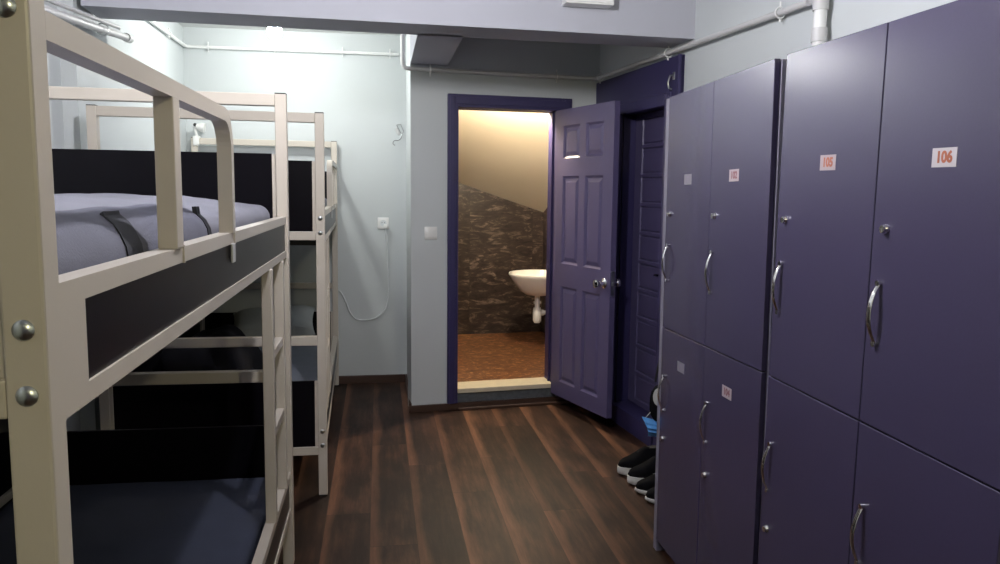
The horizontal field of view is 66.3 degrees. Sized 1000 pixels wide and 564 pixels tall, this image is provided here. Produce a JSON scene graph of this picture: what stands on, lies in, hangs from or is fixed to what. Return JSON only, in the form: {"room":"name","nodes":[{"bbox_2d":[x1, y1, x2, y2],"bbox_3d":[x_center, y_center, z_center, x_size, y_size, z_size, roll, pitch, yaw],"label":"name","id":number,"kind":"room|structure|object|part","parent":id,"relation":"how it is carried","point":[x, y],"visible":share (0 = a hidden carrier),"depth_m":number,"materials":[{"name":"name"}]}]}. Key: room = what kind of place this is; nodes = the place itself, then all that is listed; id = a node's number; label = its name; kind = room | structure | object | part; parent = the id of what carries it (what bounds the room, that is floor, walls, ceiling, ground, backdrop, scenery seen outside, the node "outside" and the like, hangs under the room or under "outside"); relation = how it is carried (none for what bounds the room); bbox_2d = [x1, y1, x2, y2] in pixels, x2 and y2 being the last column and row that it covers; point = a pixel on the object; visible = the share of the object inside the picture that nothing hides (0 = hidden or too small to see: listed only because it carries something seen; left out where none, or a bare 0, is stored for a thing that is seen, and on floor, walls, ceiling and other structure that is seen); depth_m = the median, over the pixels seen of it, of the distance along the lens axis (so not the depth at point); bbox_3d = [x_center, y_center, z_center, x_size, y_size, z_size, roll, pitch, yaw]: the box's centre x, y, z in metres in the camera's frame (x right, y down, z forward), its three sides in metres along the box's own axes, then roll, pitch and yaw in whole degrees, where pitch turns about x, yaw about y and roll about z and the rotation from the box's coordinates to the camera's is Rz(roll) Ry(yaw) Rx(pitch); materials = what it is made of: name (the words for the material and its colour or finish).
{"room":"dormitory","nodes":[
{"label":"dormitory","id":0,"kind":"room"},
{"bbox_2d":[57,0,100,430],"bbox_3d":[-2.159,-0.262,3.454,0.620,2.520,0.250,0,7,-9],"label":"pillar","id":1,"kind":"structure","parent":0,"point":[72,75],"depth_m":3.33,"materials":[{"name":"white paint"}]},
{"bbox_2d":[44,0,133,42],"bbox_3d":[-1.783,-1.113,3.304,0.090,0.131,1.103,0,7,-9],"label":"pipe","id":2,"kind":"object","parent":1,"relation":"attached to","point":[69,18],"visible":0.97,"depth_m":3.23,"materials":[{"name":"metal"}]},
{"bbox_2d":[44,0,186,430],"bbox_3d":[-1.786,-0.019,1.018,0.590,2.620,8.760,0,7,-9],"label":"wall","id":3,"kind":"structure","parent":0,"point":[151,46],"depth_m":4.14,"materials":[{"name":"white paint"}]},
{"bbox_2d":[149,21,398,58],"bbox_3d":[-1.308,-1.512,4.483,1.462,0.067,1.759,0,7,-9],"label":"pipe","id":4,"kind":"object","parent":3,"relation":"attached to","point":[168,33],"visible":0.84,"depth_m":5.28,"materials":[{"name":"white metal"}]},
{"bbox_2d":[178,23,405,35],"bbox_3d":[-0.446,-1.715,4.647,4.600,0.120,2.140,0,7,-9],"label":"ceiling","id":5,"kind":"structure","parent":0,"point":[181,24],"depth_m":5.26,"materials":[{"name":"white paint"}]},
{"bbox_2d":[267,27,281,38],"bbox_3d":[-1.346,-1.551,4.565,0.088,0.203,0.088,0,7,-9],"label":"ceiling lamp","id":6,"kind":"object","parent":5,"relation":"attached to","point":[273,33],"visible":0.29,"depth_m":4.54,"materials":[{"name":"white"}]},
{"bbox_2d":[410,34,462,65],"bbox_3d":[-0.365,-1.446,4.255,0.233,0.320,0.962,0,7,-9],"label":"beam","id":7,"kind":"structure","parent":5,"relation":"attached to","point":[425,49],"depth_m":4.24,"materials":[{"name":"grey paint"}]},
{"bbox_2d":[182,27,406,375],"bbox_3d":[-1.672,-0.502,5.516,2.230,2.520,0.140,0,7,-9],"label":"wall","id":8,"kind":"structure","parent":0,"point":[361,99],"depth_m":5.49,"materials":[{"name":"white paint"}]},
{"bbox_2d":[339,374,404,383],"bbox_3d":[-1.446,0.726,5.621,1.490,0.060,0.015,0,7,-9],"label":"baseboard","id":9,"kind":"structure","parent":8,"relation":"attached to","point":[388,378],"depth_m":5.69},
{"bbox_2d":[377,217,388,228],"bbox_3d":[-0.851,-0.428,5.579,0.084,0.084,0.011,0,7,-9],"label":"wall socket","id":10,"kind":"object","parent":8,"relation":"attached to","point":[381,221],"visible":1,"depth_m":5.57,"materials":[{"name":"white plastic"}]},
{"bbox_2d":[338,224,388,320],"bbox_3d":[-1.019,-0.064,5.575,0.418,0.711,0.049,0,7,-9],"label":"charging cable","id":11,"kind":"object","parent":10,"relation":"hanging from","point":[385,225],"visible":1,"depth_m":5.61,"materials":[{"name":"white plastic"}]},
{"bbox_2d":[393,124,403,145],"bbox_3d":[-0.738,-1.059,5.511,0.092,0.158,0.040,-4,8,-37],"label":"wall hook","id":12,"kind":"object","parent":8,"relation":"attached to","point":[397,128],"visible":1,"depth_m":5.51,"materials":[{"name":"grey metal"}]},
{"bbox_2d":[81,0,695,47],"bbox_3d":[-0.227,-1.430,3.704,3.250,0.420,0.258,-1,7,-12],"label":"beam","id":13,"kind":"structure","parent":0,"point":[643,23],"depth_m":3.63,"materials":[{"name":"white paint"}]},
{"bbox_2d":[562,0,613,8],"bbox_3d":[0.423,-1.391,3.665,0.240,0.130,0.085,-1,7,-12],"label":"junction box","id":14,"kind":"object","parent":13,"relation":"attached to","point":[603,4],"visible":1,"depth_m":3.65,"materials":[{"name":"white plastic"}]},
{"bbox_2d":[406,34,407,376],"bbox_3d":[-0.552,-0.455,5.220,0.146,2.520,0.802,0,7,-9],"label":"wall","id":15,"kind":"structure","parent":0,"point":[406,34],"depth_m":5.50,"materials":[{"name":"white paint"}]},
{"bbox_2d":[405,374,411,412],"bbox_3d":[-0.641,0.768,5.344,0.016,0.060,0.810,0,7,-9],"label":"baseboard","id":16,"kind":"structure","parent":15,"relation":"attached to","point":[406,377],"depth_m":5.41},
{"bbox_2d":[278,382,675,563],"bbox_3d":[0.218,1.316,1.570,4.900,0.120,9.100,0,7,-9],"label":"floor","id":17,"kind":"structure","parent":0,"point":[541,484],"depth_m":3.68,"materials":[{"name":"laminate"}]},
{"bbox_2d":[0,0,294,563],"bbox_3d":[-1.097,0.328,1.751,0.975,1.768,2.112,0,7,-9],"label":"bunk bed","id":18,"kind":"object","parent":17,"relation":"on","point":[66,339],"visible":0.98,"depth_m":1.21,"materials":[{"name":"beige metal"}]},
{"bbox_3d":[-0.931,0.116,0.702,0.895,0.040,0.036,0,7,-9],"label":"rail","id":19,"kind":"part","parent":18,"relation":"part of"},
{"bbox_3d":[-1.564,0.434,1.690,0.014,0.808,2.016,0,7,-9],"label":"panel","id":20,"kind":"part","parent":18,"relation":"part of","materials":[{"name":"black laminate"}]},
{"bbox_3d":[-1.573,0.914,1.781,0.022,0.114,1.928,0,7,-9],"label":"board panel","id":21,"kind":"part","parent":18,"relation":"part of","materials":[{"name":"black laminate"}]},
{"bbox_3d":[-0.475,0.447,0.814,0.040,1.758,0.040,0,7,-9],"label":"post","id":22,"kind":"part","parent":18,"relation":"part of","materials":[{"name":"beige wood"}]},
{"bbox_2d":[0,477,265,563],"bbox_3d":[-1.108,0.888,1.817,0.866,0.153,1.990,0,7,-9],"label":"mattress","id":23,"kind":"object","parent":18,"relation":"on","point":[216,521],"visible":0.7,"depth_m":2.40,"materials":[{"name":"fabric"}]},
{"bbox_3d":[-0.543,-0.191,1.253,0.031,0.272,0.992,0,7,-9],"label":"guard rail","id":24,"kind":"part","parent":18,"relation":"part of","materials":[{"name":"beige wood"}]},
{"bbox_2d":[54,193,269,233],"bbox_3d":[-1.093,-0.086,1.702,0.866,0.215,1.990,0,7,-9],"label":"mattress","id":25,"kind":"object","parent":18,"relation":"on","point":[245,214],"visible":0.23,"depth_m":2.03,"materials":[{"name":"grey fabric"}]},
{"bbox_2d":[55,204,211,274],"bbox_3d":[-0.627,-0.082,1.255,0.107,0.079,0.947,0,7,-9],"label":"blanket","id":26,"kind":"object","parent":25,"relation":"on","point":[91,236],"visible":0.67,"depth_m":1.14,"materials":[{"name":"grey fabric"}]},
{"bbox_3d":[-1.251,-0.304,2.702,0.867,0.315,0.014,0,7,-9],"label":"panel","id":27,"kind":"part","parent":18,"relation":"part of","materials":[{"name":"black laminate"}]},
{"bbox_3d":[-1.266,0.692,2.820,0.867,0.312,0.014,0,7,-9],"label":"panel","id":28,"kind":"part","parent":18,"relation":"part of","materials":[{"name":"black laminate"}]},
{"bbox_3d":[-0.636,-0.047,1.814,0.022,0.100,1.928,0,7,-9],"label":"board panel","id":29,"kind":"part","parent":18,"relation":"part of","materials":[{"name":"black laminate"}]},
{"bbox_3d":[-1.261,0.350,2.778,0.895,0.042,0.036,0,7,-9],"label":"rail","id":30,"kind":"part","parent":18,"relation":"part of","materials":[{"name":"beige wood"}]},
{"bbox_3d":[-0.651,0.911,1.927,0.022,0.114,1.928,0,7,-9],"label":"board panel","id":31,"kind":"part","parent":18,"relation":"part of","materials":[{"name":"black laminate"}]},
{"bbox_3d":[-0.797,0.203,2.834,0.040,1.758,0.040,0,7,-9],"label":"post","id":32,"kind":"part","parent":18,"relation":"part of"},
{"bbox_2d":[86,104,338,495],"bbox_3d":[-1.464,0.005,4.426,0.975,1.768,2.112,0,7,-10],"label":"bunk bed","id":33,"kind":"object","parent":17,"relation":"on","point":[220,404],"visible":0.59,"depth_m":3.46,"materials":[{"name":"beige metal"}]},
{"bbox_3d":[-1.738,0.128,3.335,0.040,1.758,0.040,0,7,-10],"label":"post","id":34,"kind":"part","parent":33,"relation":"part of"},
{"bbox_3d":[-1.928,0.113,4.353,0.014,0.808,2.016,0,7,-10],"label":"panel","id":35,"kind":"part","parent":33,"relation":"part of","materials":[{"name":"black laminate"}]},
{"bbox_3d":[-2.109,-0.115,5.347,0.040,1.758,0.040,0,7,-10],"label":"post","id":36,"kind":"part","parent":33,"relation":"part of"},
{"bbox_2d":[193,123,205,145],"bbox_3d":[-2.060,-1.012,5.244,0.082,0.154,0.068,0,7,-9],"label":"lamp","id":37,"kind":"object","parent":33,"relation":"attached to","point":[201,127],"visible":1,"depth_m":5.22,"materials":[{"name":"white plastic"}]},
{"bbox_3d":[-1.286,0.613,3.478,0.867,0.312,0.014,0,7,-10],"label":"panel","id":38,"kind":"part","parent":33,"relation":"part of","materials":[{"name":"black laminate"}]},
{"bbox_3d":[-1.280,0.271,3.437,0.895,0.042,0.036,0,7,-10],"label":"rail","id":39,"kind":"part","parent":33,"relation":"part of","materials":[{"name":"beige wood"}]},
{"bbox_3d":[-1.658,0.370,5.490,0.867,0.312,0.014,0,7,-10],"label":"panel","id":40,"kind":"part","parent":33,"relation":"part of","materials":[{"name":"black laminate"}]},
{"bbox_3d":[-1.652,0.028,5.448,0.895,0.042,0.036,0,7,-10],"label":"rail","id":41,"kind":"part","parent":33,"relation":"part of","materials":[{"name":"beige wood"}]},
{"bbox_2d":[259,346,317,380],"bbox_3d":[-1.474,0.565,4.491,0.866,0.153,1.990,0,7,-10],"label":"mattress","id":42,"kind":"object","parent":33,"relation":"on","point":[303,358],"visible":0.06,"depth_m":4.66,"materials":[{"name":"grey fabric"}]},
{"bbox_2d":[152,324,262,371],"bbox_3d":[-1.563,0.388,4.116,0.578,0.282,0.660,0,7,-9],"label":"blanket","id":43,"kind":"object","parent":42,"relation":"on","point":[220,358],"visible":0.41,"depth_m":3.89,"materials":[{"name":"black fabric"}]},
{"bbox_2d":[233,305,314,336],"bbox_3d":[-1.551,0.284,5.238,0.566,0.219,0.357,-1,7,-12],"label":"pillow","id":44,"kind":"object","parent":42,"relation":"on","point":[249,320],"visible":0.49,"depth_m":5.16,"materials":[{"name":"grey fabric"}]},
{"bbox_3d":[-1.270,-0.383,3.361,0.867,0.315,0.014,0,7,-10],"label":"panel","id":45,"kind":"part","parent":33,"relation":"part of","materials":[{"name":"black laminate"}]},
{"bbox_3d":[-1.272,-0.207,3.381,0.895,0.040,0.036,0,7,-10],"label":"rail","id":46,"kind":"part","parent":33,"relation":"part of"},
{"bbox_3d":[-1.289,0.787,3.498,0.895,0.038,0.036,0,7,-10],"label":"rail","id":47,"kind":"part","parent":33,"relation":"part of","materials":[{"name":"beige wood"}]},
{"bbox_2d":[289,198,326,240],"bbox_3d":[-1.458,-0.409,4.377,0.866,0.215,1.990,0,7,-10],"label":"mattress","id":48,"kind":"object","parent":33,"relation":"on","point":[325,198],"visible":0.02,"depth_m":3.52,"materials":[{"name":"grey fabric"}]},
{"bbox_3d":[-0.818,0.123,3.504,0.040,1.758,0.040,0,7,-10],"label":"post","id":49,"kind":"part","parent":33,"relation":"part of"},
{"bbox_3d":[-1.641,-0.626,5.372,0.867,0.315,0.014,0,7,-10],"label":"panel","id":50,"kind":"part","parent":33,"relation":"part of","materials":[{"name":"black laminate"}]},
{"bbox_3d":[-0.993,-0.362,4.433,0.022,0.100,1.928,0,7,-10],"label":"board panel","id":51,"kind":"part","parent":33,"relation":"part of","materials":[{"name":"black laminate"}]},
{"bbox_3d":[-1.008,0.596,4.546,0.022,0.114,1.928,0,7,-10],"label":"board panel","id":52,"kind":"part","parent":33,"relation":"part of","materials":[{"name":"black laminate"}]},
{"bbox_3d":[-1.084,-0.636,4.945,0.031,0.272,0.992,0,7,-10],"label":"guard rail","id":53,"kind":"part","parent":33,"relation":"part of","materials":[{"name":"beige wood"}]},
{"bbox_3d":[-1.190,-0.119,5.516,0.040,1.758,0.040,0,7,-10],"label":"post","id":54,"kind":"part","parent":33,"relation":"part of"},
{"bbox_2d":[617,445,655,474],"bbox_3d":[0.736,0.911,3.939,0.298,0.135,0.099,-2,7,-21],"label":"sneaker","id":55,"kind":"object","parent":17,"relation":"on","point":[643,454],"visible":0.49,"depth_m":3.90,"materials":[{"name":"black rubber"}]},
{"bbox_2d":[627,456,655,484],"bbox_3d":[0.767,0.928,3.803,0.298,0.135,0.099,-1,7,-17],"label":"sneaker","id":56,"kind":"object","parent":17,"relation":"on","point":[647,468],"visible":0.41,"depth_m":3.75,"materials":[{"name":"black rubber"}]},
{"bbox_2d":[635,473,654,494],"bbox_3d":[0.780,0.949,3.680,0.278,0.122,0.099,-1,7,-11],"label":"sneaker","id":57,"kind":"object","parent":17,"relation":"on","point":[643,485],"visible":0.29,"depth_m":3.64,"materials":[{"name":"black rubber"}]},
{"bbox_2d":[645,487,654,502],"bbox_3d":[0.804,0.962,3.571,0.267,0.122,0.099,0,7,-9],"label":"sneaker","id":58,"kind":"object","parent":17,"relation":"on","point":[650,495],"visible":0.16,"depth_m":3.54,"materials":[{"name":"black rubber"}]},
{"bbox_2d":[653,58,786,563],"bbox_3d":[0.919,0.233,2.665,0.526,1.800,0.898,0,6,-8],"label":"tall cabinet","id":59,"kind":"object","parent":17,"relation":"on","point":[723,141],"visible":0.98,"depth_m":2.48,"materials":[{"name":"wood"}]},
{"bbox_2d":[649,361,658,420],"bbox_3d":[0.700,0.400,3.112,0.184,0.380,0.082,0,7,-9],"label":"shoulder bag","id":60,"kind":"object","parent":59,"relation":"hanging from","point":[653,397],"visible":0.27,"depth_m":3.10,"materials":[{"name":"black fabric"}]},
{"bbox_2d":[642,412,656,436],"bbox_3d":[0.675,0.592,3.121,0.200,0.148,0.049,0,7,-9],"label":"face mask","id":61,"kind":"object","parent":60,"relation":"hanging from","point":[651,425],"visible":0.36,"depth_m":3.10,"materials":[{"name":"blue fabric"}]},
{"bbox_3d":[0.623,0.431,2.966,0.025,0.147,0.014,0,6,-8],"label":"handle","id":62,"kind":"part","parent":59,"relation":"part of","materials":[{"name":"silver metal"}]},
{"bbox_3d":[0.627,-0.073,2.913,0.025,0.146,0.014,0,6,-8],"label":"handle","id":63,"kind":"part","parent":59,"relation":"part of","materials":[{"name":"silver metal"}]},
{"bbox_3d":[0.660,0.312,2.795,0.001,0.037,0.066,0,6,-8],"label":"number plate","id":64,"kind":"part","parent":59,"relation":"part of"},
{"bbox_3d":[0.666,0.625,2.828,0.017,0.860,0.400,0,6,-8],"label":"door","id":65,"kind":"part","parent":59,"relation":"part of","materials":[{"name":"laminate"}]},
{"bbox_3d":[0.667,-0.364,2.716,0.001,0.037,0.066,0,6,-8],"label":"number plate","id":66,"kind":"part","parent":59,"relation":"part of","materials":[{"name":"white paper"}]},
{"bbox_3d":[0.674,-0.242,2.738,0.017,0.874,0.400,0,6,-8],"label":"door","id":67,"kind":"part","parent":59,"relation":"part of","materials":[{"name":"laminate"}]},
{"bbox_3d":[0.681,0.473,2.569,0.025,0.147,0.014,0,6,-8],"label":"handle","id":68,"kind":"part","parent":59,"relation":"part of","materials":[{"name":"silver metal"}]},
{"bbox_3d":[0.686,-0.032,2.517,0.025,0.146,0.014,0,6,-8],"label":"handle","id":69,"kind":"part","parent":59,"relation":"part of","materials":[{"name":"silver metal"}]},
{"bbox_3d":[0.716,0.349,2.416,0.001,0.037,0.066,0,6,-8],"label":"number plate","id":70,"kind":"part","parent":59,"relation":"part of","materials":[{"name":"white paper"}]},
{"bbox_3d":[0.725,0.666,2.433,0.017,0.860,0.397,0,6,-8],"label":"door","id":71,"kind":"part","parent":59,"relation":"part of","materials":[{"name":"laminate"}]},
{"bbox_3d":[0.720,-0.328,2.354,0.001,0.037,0.066,0,6,-8],"label":"number plate","id":72,"kind":"part","parent":59,"relation":"part of","materials":[{"name":"white paper"}]},
{"bbox_3d":[0.732,-0.200,2.343,0.017,0.874,0.397,0,6,-8],"label":"door","id":73,"kind":"part","parent":59,"relation":"part of","materials":[{"name":"laminate"}]},
{"bbox_2d":[758,0,999,563],"bbox_3d":[1.050,0.337,1.784,0.526,1.800,0.855,0,7,-9],"label":"tall cabinet","id":74,"kind":"object","parent":17,"relation":"on","point":[882,433],"visible":1,"depth_m":1.63,"materials":[{"name":"purple wood"}]},
{"bbox_3d":[0.744,0.519,2.143,0.025,0.147,0.014,0,7,-9],"label":"handle","id":75,"kind":"part","parent":74,"relation":"part of","materials":[{"name":"silver metal"}]},
{"bbox_3d":[0.750,0.016,2.078,0.025,0.146,0.014,0,7,-9],"label":"handle","id":76,"kind":"part","parent":74,"relation":"part of","materials":[{"name":"silver metal"}]},
{"bbox_3d":[0.789,0.717,2.002,0.017,0.860,0.416,0,7,-8],"label":"door","id":77,"kind":"part","parent":74,"relation":"part of","materials":[{"name":"laminate"}]},
{"bbox_3d":[0.794,-0.289,1.854,0.002,0.037,0.066,0,7,-8],"label":"number plate","id":78,"kind":"part","parent":74,"relation":"part of","materials":[{"name":"white paper"}]},
{"bbox_3d":[0.799,-0.147,1.891,0.017,0.874,0.416,0,7,-8],"label":"door","id":79,"kind":"part","parent":74,"relation":"part of","materials":[{"name":"laminate"}]},
{"bbox_3d":[0.806,0.573,1.732,0.025,0.147,0.014,0,7,-8],"label":"handle","id":80,"kind":"part","parent":74,"relation":"part of","materials":[{"name":"silver metal"}]},
{"bbox_3d":[0.812,0.070,1.667,0.025,0.146,0.014,0,7,-9],"label":"handle","id":81,"kind":"part","parent":74,"relation":"part of","materials":[{"name":"silver metal"}]},
{"bbox_3d":[0.850,0.771,1.592,0.017,0.860,0.415,0,7,-8],"label":"door","id":82,"kind":"part","parent":74,"relation":"part of","materials":[{"name":"laminate"}]},
{"bbox_3d":[0.861,-0.093,1.481,0.017,0.874,0.415,0,7,-8],"label":"door","id":83,"kind":"part","parent":74,"relation":"part of","materials":[{"name":"laminate"}]},
{"bbox_3d":[0.852,-0.239,1.468,0.001,0.037,0.066,0,7,-9],"label":"number plate","id":84,"kind":"part","parent":74,"relation":"part of","materials":[{"name":"white paper"}]},
{"bbox_2d":[458,183,542,334],"bbox_3d":[-0.207,-0.760,7.008,1.445,2.490,0.100,-1,7,-15],"label":"wall","id":85,"kind":"structure","parent":0,"point":[498,236],"depth_m":7.08,"materials":[{"name":"brown stone"}]},
{"bbox_2d":[458,331,544,381],"bbox_3d":[0.022,0.624,6.274,1.445,0.080,1.950,-1,7,-15],"label":"floor","id":86,"kind":"structure","parent":0,"point":[515,355],"depth_m":6.17,"materials":[{"name":"brown tile"}]},
{"bbox_2d":[407,34,599,406],"bbox_3d":[0.095,-0.430,5.069,1.400,2.520,0.150,-1,7,-15],"label":"wall","id":87,"kind":"structure","parent":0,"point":[426,94],"depth_m":4.88,"materials":[{"name":"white paint"}]},
{"bbox_2d":[424,227,436,239],"bbox_3d":[-0.439,-0.310,4.852,0.082,0.082,0.014,-1,7,-15],"label":"light switch","id":88,"kind":"object","parent":87,"relation":"attached to","point":[430,233],"visible":1,"depth_m":4.85,"materials":[{"name":"white plastic"}]},
{"bbox_2d":[410,396,571,412],"bbox_3d":[0.014,0.812,5.096,1.233,0.045,0.044,-1,7,-15],"label":"baseboard","id":89,"kind":"structure","parent":87,"relation":"attached to","point":[491,404],"depth_m":5.07,"materials":[{"name":"brown wood"}]},
{"bbox_2d":[458,377,550,392],"bbox_3d":[0.015,0.698,5.180,0.653,0.032,0.180,-1,7,-15],"label":"threshold","id":90,"kind":"object","parent":87,"relation":"on","point":[540,382],"visible":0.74,"depth_m":5.14,"materials":[{"name":"beige stone"}]},
{"bbox_2d":[458,388,554,401],"bbox_3d":[0.031,0.753,5.122,0.715,0.064,0.018,-1,7,-15],"label":"step","id":91,"kind":"structure","parent":87,"relation":"attached to","point":[541,392],"depth_m":5.11,"materials":[{"name":"stone"}]},
{"bbox_2d":[447,93,620,418],"bbox_3d":[0.253,-0.191,4.940,1.183,1.984,0.631,3,7,23],"label":"door","id":92,"kind":"structure","parent":87,"relation":"attached to","point":[583,146],"depth_m":4.80,"materials":[{"name":"paint"}]},
{"bbox_3d":[0.042,-0.208,5.064,0.822,1.984,0.182,-1,7,-15],"label":"frame","id":93,"kind":"part","parent":92,"relation":"part of","materials":[{"name":"paint"}]},
{"bbox_3d":[0.586,0.010,4.516,0.072,0.060,0.060,-3,8,-27],"label":"knob","id":94,"kind":"part","parent":92,"relation":"part of","materials":[{"name":"silver metal"}]},
{"bbox_3d":[0.664,0.013,4.484,0.022,0.150,0.012,-3,8,-27],"label":"latch plate","id":95,"kind":"part","parent":92,"relation":"part of","materials":[{"name":"metal"}]},
{"bbox_3d":[0.684,0.005,4.565,0.072,0.060,0.060,-3,8,-27],"label":"knob","id":96,"kind":"part","parent":92,"relation":"part of","materials":[{"name":"silver metal"}]},
{"bbox_2d":[458,110,548,211],"bbox_3d":[0.006,-1.197,5.996,1.345,1.348,1.850,-1,7,-15],"label":"ceiling","id":97,"kind":"structure","parent":0,"point":[504,155],"depth_m":6.30,"materials":[{"name":"beige paint"}]},
{"bbox_2d":[541,208,546,332],"bbox_3d":[0.697,-0.660,6.250,0.100,2.490,1.850,-1,7,-15],"label":"wall","id":98,"kind":"structure","parent":0,"point":[545,211],"depth_m":7.14,"materials":[{"name":"brown stone"}]},
{"bbox_2d":[509,269,545,322],"bbox_3d":[0.330,0.082,6.475,0.521,0.530,0.490,-1,7,-15],"label":"washbasin","id":99,"kind":"object","parent":98,"relation":"attached to","point":[532,282],"visible":0.53,"depth_m":6.35,"materials":[{"name":"white ceramic"}]},
{"bbox_2d":[509,269,545,295],"bbox_3d":[0.330,0.016,6.467,0.520,0.195,0.490,-1,7,-15],"label":"basin","id":100,"kind":"object","parent":99,"relation":"attached to","point":[532,282],"depth_m":6.31,"materials":[{"name":"white ceramic"}]},
{"bbox_2d":[599,0,956,392],"bbox_3d":[1.805,0.000,1.179,0.150,2.620,8.300,-1,7,-15],"label":"wall","id":101,"kind":"structure","parent":0,"point":[713,60],"depth_m":3.38,"materials":[{"name":"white paint"}]},
{"bbox_2d":[400,0,809,83],"bbox_3d":[0.669,-1.387,4.183,2.522,0.387,1.092,7,9,44],"label":"pipe","id":102,"kind":"object","parent":101,"relation":"attached to","point":[805,3],"visible":0.98,"depth_m":4.52,"materials":[{"name":"white plastic"}]},
{"bbox_2d":[596,54,684,445],"bbox_3d":[0.836,-0.179,4.626,0.208,2.140,1.143,-1,7,-15],"label":"door","id":103,"kind":"structure","parent":101,"relation":"in","point":[643,93],"depth_m":4.65,"materials":[{"name":"paint"}]},
{"bbox_2d":[809,0,828,45],"bbox_3d":[1.190,-0.221,2.980,0.060,2.619,0.093,-1,7,-15],"label":"pipe","id":104,"kind":"object","parent":101,"relation":"attached to","point":[819,31],"visible":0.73,"depth_m":2.85,"materials":[{"name":"white plastic"}]}
]}

